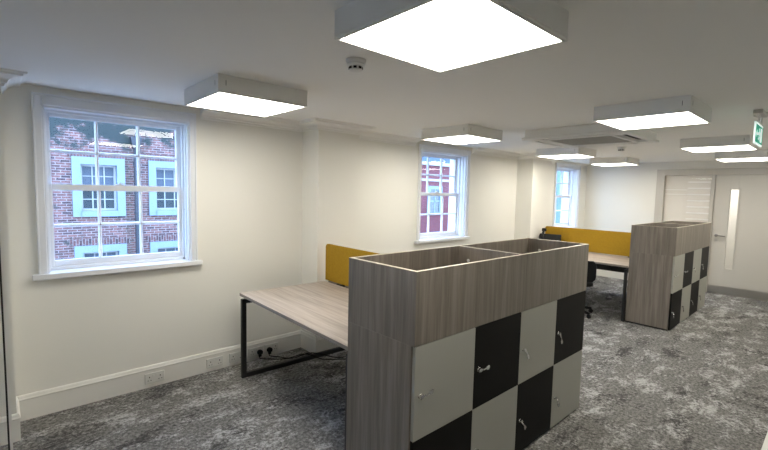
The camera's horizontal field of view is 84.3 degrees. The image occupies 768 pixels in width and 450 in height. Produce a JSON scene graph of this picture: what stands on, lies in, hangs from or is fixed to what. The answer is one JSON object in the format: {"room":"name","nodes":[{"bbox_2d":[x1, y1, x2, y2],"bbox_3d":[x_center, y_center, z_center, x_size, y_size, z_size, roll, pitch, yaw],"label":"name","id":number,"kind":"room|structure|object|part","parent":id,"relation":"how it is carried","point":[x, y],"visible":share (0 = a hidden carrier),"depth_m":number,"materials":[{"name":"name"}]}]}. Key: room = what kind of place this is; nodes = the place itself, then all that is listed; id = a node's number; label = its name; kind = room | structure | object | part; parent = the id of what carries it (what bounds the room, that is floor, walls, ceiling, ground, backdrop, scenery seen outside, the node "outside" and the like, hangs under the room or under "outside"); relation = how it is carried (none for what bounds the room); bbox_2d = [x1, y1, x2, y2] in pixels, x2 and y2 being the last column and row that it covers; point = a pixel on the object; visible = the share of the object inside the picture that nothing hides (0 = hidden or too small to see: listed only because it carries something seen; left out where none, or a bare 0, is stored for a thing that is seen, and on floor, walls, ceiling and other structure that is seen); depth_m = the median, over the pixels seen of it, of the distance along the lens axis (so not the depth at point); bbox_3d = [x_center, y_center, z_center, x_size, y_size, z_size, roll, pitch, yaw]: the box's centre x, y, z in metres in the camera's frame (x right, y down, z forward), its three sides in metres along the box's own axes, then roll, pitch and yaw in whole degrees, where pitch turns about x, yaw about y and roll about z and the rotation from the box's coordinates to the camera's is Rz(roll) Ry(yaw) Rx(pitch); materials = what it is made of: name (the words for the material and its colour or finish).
{"room":"open-plan office","nodes":[
{"label":"open-plan office","id":0,"kind":"room"},
{"bbox_2d":[0,84,586,416],"bbox_3d":[0.544,0.058,5.620,13.761,2.300,0.585,-3,6,-42],"label":"wall","id":1,"kind":"structure","parent":0,"point":[271,201],"depth_m":3.84,"materials":[{"name":"white paint"}]},
{"bbox_2d":[0,68,27,93],"bbox_3d":[-2.522,-0.870,2.437,0.714,0.086,0.405,-3,6,-42],"label":"trim","id":2,"kind":"structure","parent":1,"relation":"attached to","point":[9,78],"depth_m":2.53,"materials":[{"name":"white paint"}]},
{"bbox_2d":[31,92,202,280],"bbox_3d":[-2.099,-0.284,3.369,1.132,1.280,0.408,-3,6,-42],"label":"window","id":3,"kind":"structure","parent":1,"relation":"in","point":[44,106],"depth_m":3.27,"materials":[{"name":"white paint"}]},
{"bbox_3d":[-2.109,-0.557,3.365,0.948,0.563,0.036,-3,6,-42],"label":"sash","id":4,"kind":"part","parent":3,"relation":"part of","materials":[{"name":"white paint"}]},
{"bbox_3d":[-2.095,-0.013,3.379,0.948,0.603,0.036,-3,6,-42],"label":"sash","id":5,"kind":"part","parent":3,"relation":"part of","materials":[{"name":"white paint"}]},
{"bbox_3d":[-2.036,0.337,3.333,1.132,0.040,0.178,-3,6,-42],"label":"sill","id":6,"kind":"part","parent":3,"relation":"part of","materials":[{"name":"white paint"}]},
{"bbox_2d":[145,370,164,384],"bbox_3d":[-1.881,1.250,3.480,0.146,0.086,0.014,-3,6,-42],"label":"wall socket","id":7,"kind":"object","parent":1,"relation":"attached to","point":[157,376],"visible":1,"depth_m":3.48,"materials":[{"name":"white plastic"}]},
{"bbox_2d":[0,330,338,445],"bbox_3d":[0.036,1.156,5.049,11.561,0.180,0.303,-3,6,-42],"label":"baseboard","id":8,"kind":"structure","parent":1,"relation":"attached to","point":[52,400],"depth_m":3.35,"materials":[{"name":"white paint"}]},
{"bbox_2d":[206,355,222,368],"bbox_3d":[-1.519,1.232,3.810,0.146,0.086,0.014,-3,6,-42],"label":"wall socket","id":9,"kind":"object","parent":1,"relation":"attached to","point":[216,361],"visible":1,"depth_m":3.80,"materials":[{"name":"white plastic"}]},
{"bbox_2d":[229,351,240,362],"bbox_3d":[-1.367,1.224,3.948,0.146,0.086,0.014,-3,6,-42],"label":"wall socket","id":10,"kind":"object","parent":1,"relation":"attached to","point":[236,356],"visible":0.84,"depth_m":3.93,"materials":[{"name":"white plastic"}]},
{"bbox_2d":[248,346,262,357],"bbox_3d":[-1.231,1.218,4.072,0.146,0.086,0.014,-3,6,-42],"label":"wall socket","id":11,"kind":"object","parent":1,"relation":"attached to","point":[252,352],"visible":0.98,"depth_m":4.05,"materials":[{"name":"white plastic"}]},
{"bbox_2d":[265,342,277,353],"bbox_3d":[-1.109,1.212,4.183,0.146,0.086,0.014,-3,6,-42],"label":"wall socket","id":12,"kind":"object","parent":1,"relation":"attached to","point":[274,346],"visible":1,"depth_m":4.19,"materials":[{"name":"white plastic"}]},
{"bbox_2d":[200,108,420,145],"bbox_3d":[-0.447,-0.973,4.325,2.630,0.086,0.405,-3,6,-42],"label":"trim","id":13,"kind":"structure","parent":1,"relation":"attached to","point":[311,124],"depth_m":4.07,"materials":[{"name":"white paint"}]},
{"bbox_2d":[414,144,470,243],"bbox_3d":[0.717,-0.424,5.932,1.132,1.280,0.408,-3,6,-42],"label":"window","id":14,"kind":"structure","parent":1,"relation":"in","point":[459,175],"depth_m":6.08,"materials":[{"name":"white paint"}]},
{"bbox_3d":[0.721,-0.152,5.941,0.948,0.603,0.036,-3,6,-42],"label":"sash","id":15,"kind":"part","parent":14,"relation":"part of","materials":[{"name":"white paint"}]},
{"bbox_3d":[0.707,-0.696,5.928,0.948,0.563,0.036,-3,6,-42],"label":"sash","id":16,"kind":"part","parent":14,"relation":"part of","materials":[{"name":"white paint"}]},
{"bbox_3d":[0.780,0.198,5.896,1.132,0.040,0.178,-3,6,-42],"label":"sill","id":17,"kind":"part","parent":14,"relation":"part of","materials":[{"name":"white paint"}]},
{"bbox_2d":[472,147,559,163],"bbox_3d":[2.351,-1.111,6.871,2.520,0.086,0.405,-3,6,-42],"label":"trim","id":18,"kind":"structure","parent":1,"relation":"attached to","point":[480,151],"depth_m":6.70,"materials":[{"name":"white paint"}]},
{"bbox_2d":[552,162,580,227],"bbox_3d":[3.470,-0.560,8.437,1.132,1.280,0.408,-3,6,-42],"label":"window","id":19,"kind":"structure","parent":1,"relation":"in","point":[569,210],"depth_m":8.65,"materials":[{"name":"white paint"}]},
{"bbox_3d":[3.474,-0.288,8.447,0.948,0.603,0.036,-3,6,-42],"label":"sash","id":20,"kind":"part","parent":19,"relation":"part of","materials":[{"name":"white paint"}]},
{"bbox_3d":[3.460,-0.833,8.434,0.948,0.563,0.036,-3,6,-42],"label":"sash","id":21,"kind":"part","parent":19,"relation":"part of","materials":[{"name":"clear glass"}]},
{"bbox_2d":[0,0,767,163],"bbox_3d":[2.381,-1.015,3.543,13.761,0.250,5.957,-3,6,-42],"label":"ceiling","id":22,"kind":"structure","parent":0,"point":[715,52],"depth_m":2.20,"materials":[{"name":"white paint"}]},
{"bbox_2d":[184,73,306,116],"bbox_3d":[-0.940,-0.858,2.874,0.601,0.106,0.601,-3,6,-42],"label":"ceiling light","id":23,"kind":"object","parent":22,"relation":"attached to","point":[221,92],"visible":1,"depth_m":2.72,"materials":[{"name":"white plastic"}]},
{"bbox_2d":[189,92,300,115],"bbox_3d":[-0.941,-0.812,2.877,0.568,0.008,0.568,-3,6,-42],"label":"diffuser","id":24,"kind":"object","parent":23,"relation":"attached to","point":[249,103],"depth_m":2.80,"materials":[{"name":"white plastic"}]},
{"bbox_2d":[346,57,365,71],"bbox_3d":[-0.143,-0.808,2.150,0.104,0.056,0.104,-3,6,-42],"label":"smoke detector","id":25,"kind":"object","parent":22,"relation":"attached to","point":[356,64],"visible":1,"depth_m":2.12,"materials":[{"name":"white plastic"}]},
{"bbox_2d":[334,0,568,72],"bbox_3d":[0.240,-0.726,1.547,0.601,0.106,0.601,-3,6,-42],"label":"ceiling light","id":26,"kind":"object","parent":22,"relation":"attached to","point":[439,36],"visible":1,"depth_m":1.47,"materials":[{"name":"white plastic"}]},
{"bbox_2d":[421,124,502,144],"bbox_3d":[0.819,-0.944,4.460,0.601,0.106,0.601,-3,6,-42],"label":"ceiling light","id":27,"kind":"object","parent":22,"relation":"attached to","point":[464,133],"visible":1,"depth_m":4.30,"materials":[{"name":"white plastic"}]},
{"bbox_2d":[425,135,497,143],"bbox_3d":[0.818,-0.898,4.464,0.568,0.008,0.568,-3,6,-42],"label":"diffuser","id":28,"kind":"object","parent":27,"relation":"attached to","point":[450,139],"depth_m":4.38,"materials":[{"name":"white plastic"}]},
{"bbox_2d":[536,147,595,158],"bbox_3d":[2.622,-1.033,6.102,0.601,0.106,0.601,-3,6,-42],"label":"ceiling light","id":29,"kind":"object","parent":22,"relation":"attached to","point":[581,152],"visible":0.98,"depth_m":5.94,"materials":[{"name":"white plastic"}]},
{"bbox_2d":[540,154,589,158],"bbox_3d":[2.621,-0.988,6.105,0.568,0.008,0.568,-3,6,-42],"label":"diffuser","id":30,"kind":"object","parent":29,"relation":"attached to","point":[553,156],"depth_m":6.04,"materials":[{"name":"white plastic"}]},
{"bbox_2d":[522,123,658,147],"bbox_3d":[2.124,-0.909,4.367,0.980,0.102,0.980,-3,6,-42],"label":"air conditioner","id":31,"kind":"object","parent":22,"relation":"attached to","point":[590,135],"visible":0.95,"depth_m":4.18,"materials":[{"name":"white plastic"}]},
{"bbox_2d":[550,136,630,145],"bbox_3d":[2.123,-0.874,4.370,0.620,0.021,0.620,-3,6,-42],"label":"grille","id":32,"kind":"object","parent":31,"relation":"attached to","point":[599,140],"depth_m":4.38,"materials":[{"name":"grey metal"}]},
{"bbox_2d":[589,157,638,165],"bbox_3d":[4.020,-1.105,7.401,0.601,0.106,0.601,-3,6,-42],"label":"ceiling light","id":33,"kind":"object","parent":22,"relation":"attached to","point":[608,161],"visible":0.99,"depth_m":7.22,"materials":[{"name":"white plastic"}]},
{"bbox_2d":[593,163,633,165],"bbox_3d":[4.019,-1.059,7.405,0.568,0.008,0.568,-3,6,-42],"label":"diffuser","id":34,"kind":"object","parent":33,"relation":"attached to","point":[599,164],"depth_m":7.37,"materials":[{"name":"white plastic"}]},
{"bbox_2d":[593,95,711,129],"bbox_3d":[1.981,-0.812,3.131,0.601,0.106,0.601,-3,6,-42],"label":"ceiling light","id":35,"kind":"object","parent":22,"relation":"attached to","point":[686,109],"visible":1,"depth_m":2.98,"materials":[{"name":"white plastic"}]},
{"bbox_2d":[598,112,706,129],"bbox_3d":[1.980,-0.767,3.135,0.568,0.008,0.568,-3,6,-42],"label":"diffuser","id":36,"kind":"object","parent":35,"relation":"attached to","point":[633,120],"depth_m":3.07,"materials":[{"name":"white plastic"}]},
{"bbox_2d":[680,135,757,152],"bbox_3d":[3.740,-0.900,4.732,0.601,0.106,0.601,-3,6,-42],"label":"ceiling light","id":37,"kind":"object","parent":22,"relation":"attached to","point":[737,142],"visible":0.95,"depth_m":4.57,"materials":[{"name":"white"}]},
{"bbox_2d":[682,145,755,151],"bbox_3d":[3.739,-0.854,4.736,0.568,0.008,0.568,-3,6,-42],"label":"diffuser","id":38,"kind":"object","parent":37,"relation":"attached to","point":[691,148],"depth_m":4.68,"materials":[{"name":"white plastic"}]},
{"bbox_2d":[714,150,767,161],"bbox_3d":[5.078,-0.966,5.950,0.601,0.106,0.601,-3,6,-42],"label":"ceiling light","id":39,"kind":"object","parent":22,"relation":"attached to","point":[747,155],"visible":0.96,"depth_m":5.80,"materials":[{"name":"white"}]},
{"bbox_2d":[717,158,767,161],"bbox_3d":[5.077,-0.920,5.953,0.568,0.008,0.568,-3,6,-42],"label":"diffuser","id":40,"kind":"object","parent":39,"relation":"attached to","point":[719,159],"depth_m":5.96,"materials":[{"name":"white plastic"}]},
{"bbox_2d":[753,109,767,146],"bbox_3d":[2.805,-0.725,3.174,0.360,0.250,0.100,-3,6,-42],"label":"exit sign","id":41,"kind":"object","parent":22,"relation":"hanging from","point":[759,113],"visible":1,"depth_m":3.15,"materials":[{"name":"green plastic"}]},
{"bbox_3d":[2.804,-0.676,3.178,0.360,0.152,0.010,-3,6,-42],"label":"sign panel","id":42,"kind":"part","parent":41,"relation":"part of","materials":[{"name":"green plastic"}]},
{"bbox_2d":[0,275,767,449],"bbox_3d":[2.324,1.502,3.743,13.761,0.200,5.957,-3,6,-42],"label":"floor","id":43,"kind":"structure","parent":0,"point":[700,383],"depth_m":3.33,"materials":[{"name":"carpet"}]},
{"bbox_2d":[0,187,12,449],"bbox_3d":[-2.438,0.298,1.741,1.316,2.300,0.024,-3,6,-42],"label":"glass wall","id":44,"kind":"structure","parent":43,"relation":"on","point":[2,270],"depth_m":2.19,"materials":[{"name":"black"}]},
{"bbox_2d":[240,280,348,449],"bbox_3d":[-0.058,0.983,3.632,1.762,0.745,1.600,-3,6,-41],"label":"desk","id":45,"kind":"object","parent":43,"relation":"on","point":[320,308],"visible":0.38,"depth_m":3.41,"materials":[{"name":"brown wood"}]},
{"bbox_3d":[-0.562,0.937,4.219,1.752,0.720,0.034,-3,6,-41],"label":"leg frame","id":46,"kind":"part","parent":45,"relation":"part of","materials":[{"name":"black metal"}]},
{"bbox_3d":[0.446,1.053,3.048,1.752,0.720,0.034,-3,6,-41],"label":"leg frame","id":47,"kind":"part","parent":45,"relation":"part of","materials":[{"name":"black"}]},
{"bbox_2d":[325,244,378,286],"bbox_3d":[-0.051,0.445,3.596,0.040,0.408,1.595,-3,6,-41],"label":"screen","id":48,"kind":"object","parent":45,"relation":"attached to","point":[337,257],"visible":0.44,"depth_m":4.00,"materials":[{"name":"yellow fabric"}]},
{"bbox_2d":[257,349,345,359],"bbox_3d":[-0.625,1.035,4.161,1.167,0.536,0.315,-1,5,-24],"label":"power cable","id":49,"kind":"object","parent":43,"relation":"on","point":[259,352],"visible":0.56,"depth_m":4.10,"materials":[{"name":"black plastic"}]},
{"bbox_2d":[267,347,345,358],"bbox_3d":[-0.685,1.038,4.119,0.850,0.538,0.370,0,5,-21],"label":"power cable","id":50,"kind":"object","parent":43,"relation":"on","point":[269,349],"visible":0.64,"depth_m":4.14,"materials":[{"name":"black plastic"}]},
{"bbox_2d":[346,291,585,449],"bbox_3d":[0.663,0.973,2.785,1.878,0.930,0.522,-3,6,-42],"label":"cabinet","id":51,"kind":"object","parent":43,"relation":"on","point":[503,383],"visible":0.94,"depth_m":2.31,"materials":[{"name":"grey wood"}]},
{"bbox_3d":[-0.039,0.996,2.175,0.018,0.910,0.477,-3,6,-42],"label":"panel","id":52,"kind":"part","parent":51,"relation":"part of","materials":[{"name":"grey wood"}]},
{"bbox_3d":[0.295,1.239,2.164,0.465,0.454,0.019,-3,6,-42],"label":"door","id":53,"kind":"part","parent":51,"relation":"part of","materials":[{"name":"black laminate"}]},
{"bbox_3d":[0.306,0.782,2.128,0.465,0.456,0.019,-3,6,-42],"label":"door","id":54,"kind":"part","parent":51,"relation":"part of","materials":[{"name":"grey laminate"}]},
{"bbox_2d":[348,238,588,347],"bbox_3d":[0.670,0.334,2.743,1.878,0.351,0.499,-3,6,-42],"label":"planter box","id":55,"kind":"object","parent":51,"relation":"on","point":[414,298],"visible":1,"depth_m":2.27,"materials":[{"name":"grey wood"}]},
{"bbox_3d":[-0.017,0.368,2.118,0.018,0.349,0.463,-3,6,-42],"label":"panel","id":56,"kind":"part","parent":55,"relation":"part of","materials":[{"name":"grey wood"}]},
{"bbox_3d":[0.508,0.317,2.920,1.878,0.349,0.018,-3,6,-42],"label":"panel","id":57,"kind":"part","parent":55,"relation":"part of","materials":[{"name":"grey wood"}]},
{"bbox_3d":[0.832,0.352,2.566,1.878,0.349,0.018,-3,6,-42],"label":"panel","id":58,"kind":"part","parent":55,"relation":"part of","materials":[{"name":"grey wood"}]},
{"bbox_3d":[1.357,0.300,3.369,0.018,0.349,0.463,-3,6,-42],"label":"panel","id":59,"kind":"part","parent":55,"relation":"part of","materials":[{"name":"grey wood"}]},
{"bbox_3d":[0.641,1.222,2.479,0.465,0.454,0.019,-3,6,-42],"label":"door","id":60,"kind":"part","parent":51,"relation":"part of","materials":[{"name":"grey laminate"}]},
{"bbox_3d":[0.651,0.765,2.443,0.465,0.456,0.019,-3,6,-42],"label":"door","id":61,"kind":"part","parent":51,"relation":"part of","materials":[{"name":"black laminate"}]},
{"bbox_3d":[0.987,1.204,2.794,0.465,0.454,0.019,-3,6,-42],"label":"door","id":62,"kind":"part","parent":51,"relation":"part of","materials":[{"name":"black laminate"}]},
{"bbox_3d":[0.997,0.748,2.757,0.465,0.456,0.019,-3,6,-42],"label":"door","id":63,"kind":"part","parent":51,"relation":"part of","materials":[{"name":"grey laminate"}]},
{"bbox_3d":[1.333,1.187,3.108,0.465,0.454,0.019,-3,6,-42],"label":"door","id":64,"kind":"part","parent":51,"relation":"part of","materials":[{"name":"grey laminate"}]},
{"bbox_3d":[1.343,0.731,3.072,0.465,0.456,0.019,-3,6,-42],"label":"door","id":65,"kind":"part","parent":51,"relation":"part of","materials":[{"name":"black laminate"}]},
{"bbox_2d":[585,261,596,318],"bbox_3d":[2.625,0.839,5.916,0.608,0.789,0.650,3,5,18],"label":"office chair","id":66,"kind":"object","parent":43,"relation":"on","point":[591,270],"visible":0.32,"depth_m":5.59,"materials":[{"name":"black plastic"}]},
{"bbox_3d":[2.637,0.780,5.916,0.480,0.060,0.470,3,5,18],"label":"seat","id":67,"kind":"part","parent":66,"relation":"part of","materials":[{"name":"black fabric"}]},
{"bbox_3d":[2.558,0.609,5.642,0.494,0.290,0.108,3,5,18],"label":"backrest","id":68,"kind":"part","parent":66,"relation":"part of","materials":[{"name":"black fabric"}]},
{"bbox_2d":[588,252,628,321],"bbox_3d":[3.273,0.813,6.721,1.762,0.745,1.600,-3,6,-42],"label":"desk","id":69,"kind":"object","parent":43,"relation":"on","point":[609,262],"visible":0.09,"depth_m":5.92,"materials":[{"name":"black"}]},
{"bbox_2d":[538,228,560,240],"bbox_3d":[2.699,0.235,6.934,0.338,0.346,0.280,4,5,33],"label":"desk phone","id":70,"kind":"object","parent":69,"relation":"on","point":[556,237],"visible":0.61,"depth_m":6.95,"materials":[{"name":"black plastic"}]},
{"bbox_2d":[545,226,630,257],"bbox_3d":[3.293,0.277,6.670,0.039,0.408,1.595,-3,6,-42],"label":"screen","id":71,"kind":"object","parent":69,"relation":"attached to","point":[599,241],"visible":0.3,"depth_m":6.60,"materials":[{"name":"yellow fabric"}]},
{"bbox_2d":[596,265,623,272],"bbox_3d":[3.244,0.623,6.743,0.200,0.080,1.200,-3,6,-42],"label":"cable tray","id":72,"kind":"object","parent":69,"relation":"on","point":[598,267],"depth_m":6.40,"materials":[{"name":"black metal"}]},
{"bbox_3d":[3.795,0.883,6.152,1.752,0.720,0.034,-3,6,-42],"label":"leg frame","id":73,"kind":"part","parent":69,"relation":"part of","materials":[{"name":"black metal"}]},
{"bbox_2d":[625,246,708,330],"bbox_3d":[4.054,0.796,5.989,1.878,0.930,0.522,-3,6,-42],"label":"cabinet","id":74,"kind":"object","parent":43,"relation":"on","point":[663,291],"visible":0.96,"depth_m":5.42,"materials":[{"name":"grey wood"}]},
{"bbox_3d":[3.352,0.818,5.378,0.018,0.910,0.477,-3,6,-42],"label":"panel","id":75,"kind":"part","parent":74,"relation":"part of","materials":[{"name":"grey wood"}]},
{"bbox_2d":[630,221,710,256],"bbox_3d":[4.061,0.156,5.946,1.878,0.351,0.499,-3,6,-42],"label":"planter box","id":76,"kind":"object","parent":74,"relation":"on","point":[667,238],"visible":1,"depth_m":5.40,"materials":[{"name":"grey wood"}]},
{"bbox_3d":[3.899,0.140,6.123,1.878,0.349,0.018,-3,6,-42],"label":"panel","id":77,"kind":"part","parent":76,"relation":"part of","materials":[{"name":"grey wood"}]},
{"bbox_3d":[3.373,0.191,5.321,0.018,0.349,0.463,-3,6,-42],"label":"panel","id":78,"kind":"part","parent":76,"relation":"part of","materials":[{"name":"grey wood"}]},
{"bbox_3d":[4.748,0.123,6.572,0.018,0.349,0.463,-3,6,-42],"label":"panel","id":79,"kind":"part","parent":76,"relation":"part of","materials":[{"name":"grey wood"}]},
{"bbox_3d":[4.223,0.175,5.769,1.878,0.349,0.018,-3,6,-42],"label":"panel","id":80,"kind":"part","parent":76,"relation":"part of","materials":[{"name":"grey wood"}]},
{"bbox_3d":[3.686,1.061,5.368,0.465,0.454,0.019,-3,6,-42],"label":"door","id":81,"kind":"part","parent":74,"relation":"part of","materials":[{"name":"black laminate"}]},
{"bbox_3d":[3.696,0.605,5.331,0.465,0.456,0.019,-3,6,-42],"label":"door","id":82,"kind":"part","parent":74,"relation":"part of","materials":[{"name":"grey laminate"}]},
{"bbox_3d":[4.032,1.044,5.682,0.465,0.454,0.019,-3,6,-42],"label":"door","id":83,"kind":"part","parent":74,"relation":"part of","materials":[{"name":"grey laminate"}]},
{"bbox_3d":[4.042,0.588,5.646,0.465,0.456,0.019,-3,6,-42],"label":"door","id":84,"kind":"part","parent":74,"relation":"part of","materials":[{"name":"black laminate"}]},
{"bbox_3d":[4.378,1.027,5.997,0.465,0.454,0.019,-3,6,-42],"label":"door","id":85,"kind":"part","parent":74,"relation":"part of","materials":[{"name":"black laminate"}]},
{"bbox_3d":[4.388,0.571,5.961,0.465,0.456,0.019,-3,6,-42],"label":"door","id":86,"kind":"part","parent":74,"relation":"part of","materials":[{"name":"grey laminate"}]},
{"bbox_3d":[4.723,1.010,6.311,0.465,0.454,0.019,-3,6,-42],"label":"door","id":87,"kind":"part","parent":74,"relation":"part of","materials":[{"name":"grey laminate"}]},
{"bbox_3d":[4.734,0.554,6.275,0.465,0.456,0.019,-3,6,-42],"label":"door","id":88,"kind":"part","parent":74,"relation":"part of","materials":[{"name":"black laminate"}]},
{"bbox_2d":[761,432,767,449],"bbox_3d":[2.589,1.456,2.661,0.568,0.075,0.308,-3,6,-42],"label":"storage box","id":89,"kind":"object","parent":43,"relation":"on","point":[765,444],"visible":1,"depth_m":2.72,"materials":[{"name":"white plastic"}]},
{"bbox_2d":[584,160,767,232],"bbox_3d":[5.715,0.031,7.446,0.140,2.300,4.257,-3,6,-42],"label":"wall","id":90,"kind":"structure","parent":0,"point":[617,198],"depth_m":8.36,"materials":[{"name":"white paint"}]},
{"bbox_2d":[596,269,627,279],"bbox_3d":[4.639,0.981,8.563,0.018,0.180,1.264,-3,6,-42],"label":"baseboard","id":91,"kind":"structure","parent":90,"relation":"attached to","point":[605,273],"depth_m":8.61,"materials":[{"name":"white paint"}]},
{"bbox_2d":[654,168,767,300],"bbox_3d":[5.780,0.110,7.345,0.205,2.160,1.929,-3,6,-42],"label":"door","id":92,"kind":"structure","parent":90,"relation":"in","point":[692,195],"depth_m":7.24,"materials":[{"name":"grey"}]},
{"bbox_3d":[6.013,1.140,7.102,0.002,0.133,0.960,-3,6,-42],"label":"kick plate","id":93,"kind":"part","parent":92,"relation":"part of","materials":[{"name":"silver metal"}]},
{"bbox_2d":[724,190,738,268],"bbox_3d":[6.830,-0.035,8.596,0.140,2.299,4.055,-3,6,-42],"label":"window","id":94,"kind":"structure","parent":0,"point":[734,193],"depth_m":8.42,"materials":[{"name":"white glass"}]},
{"label":"outside","id":95,"kind":"structure","parent":0,"visible":0},
{"bbox_3d":[-4.047,3.732,26.950,90.000,0.200,35.443,-3,6,-42],"label":"street","id":96,"kind":"object","parent":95,"visible":0},
{"bbox_2d":[49,117,177,259],"bbox_3d":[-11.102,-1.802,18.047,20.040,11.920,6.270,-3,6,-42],"label":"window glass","id":97,"kind":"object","parent":96,"relation":"on","point":[71,242],"visible":0.15,"depth_m":15.37,"materials":[{"name":"glass"}]},
{"bbox_2d":[82,166,113,184],"bbox_3d":[-10.247,-1.740,15.193,1.040,0.815,0.006,-3,6,-42],"label":"blind","id":98,"kind":"object","parent":97,"relation":"hanging from","point":[106,173],"depth_m":15.22,"materials":[{"name":"grey"}]},
{"bbox_3d":[-10.263,-1.334,15.233,1.080,1.630,0.010,-3,6,-42],"label":"pane","id":99,"kind":"part","parent":97,"relation":"part of","materials":[{"name":"grey"}]},
{"bbox_2d":[85,252,115,257],"bbox_3d":[-10.317,1.367,15.440,1.040,0.850,0.006,-3,6,-42],"label":"blind","id":100,"kind":"object","parent":97,"relation":"hanging from","point":[96,254],"depth_m":15.35,"materials":[{"name":"grey"}]},
{"bbox_2d":[156,170,175,186],"bbox_3d":[-8.503,-1.826,16.781,1.040,0.815,0.006,-3,6,-42],"label":"blind","id":101,"kind":"object","parent":97,"relation":"hanging from","point":[163,177],"depth_m":16.69,"materials":[{"name":"grey"}]},
{"bbox_3d":[-8.518,-1.421,16.820,1.080,1.630,0.010,-3,6,-42],"label":"pane","id":102,"kind":"part","parent":97,"relation":"part of","materials":[{"name":"grey"}]},
{"bbox_2d":[158,248,177,251],"bbox_3d":[-8.573,1.281,17.027,1.040,0.850,0.006,-3,6,-42],"label":"blind","id":103,"kind":"object","parent":97,"relation":"hanging from","point":[159,249],"depth_m":16.91,"materials":[{"name":"grey"}]},
{"bbox_2d":[420,157,449,232],"bbox_3d":[-0.152,-1.736,28.060,9.150,10.700,6.250,-3,6,-42],"label":"brick building","id":104,"kind":"structure","parent":96,"relation":"on","point":[434,163],"depth_m":27.23,"materials":[{"name":"red brick"}]},
{"bbox_3d":[3.249,-1.546,27.269,0.900,1.500,0.019,-3,6,-42],"label":"pane","id":105,"kind":"part","parent":104,"relation":"part of","materials":[{"name":"blue"}]},
{"bbox_2d":[555,171,563,222],"bbox_3d":[13.863,-3.680,40.765,28.400,13.200,6.140,-3,6,-42],"label":"building","id":106,"kind":"structure","parent":96,"relation":"on","point":[558,202],"depth_m":38.85,"materials":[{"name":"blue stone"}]}
]}

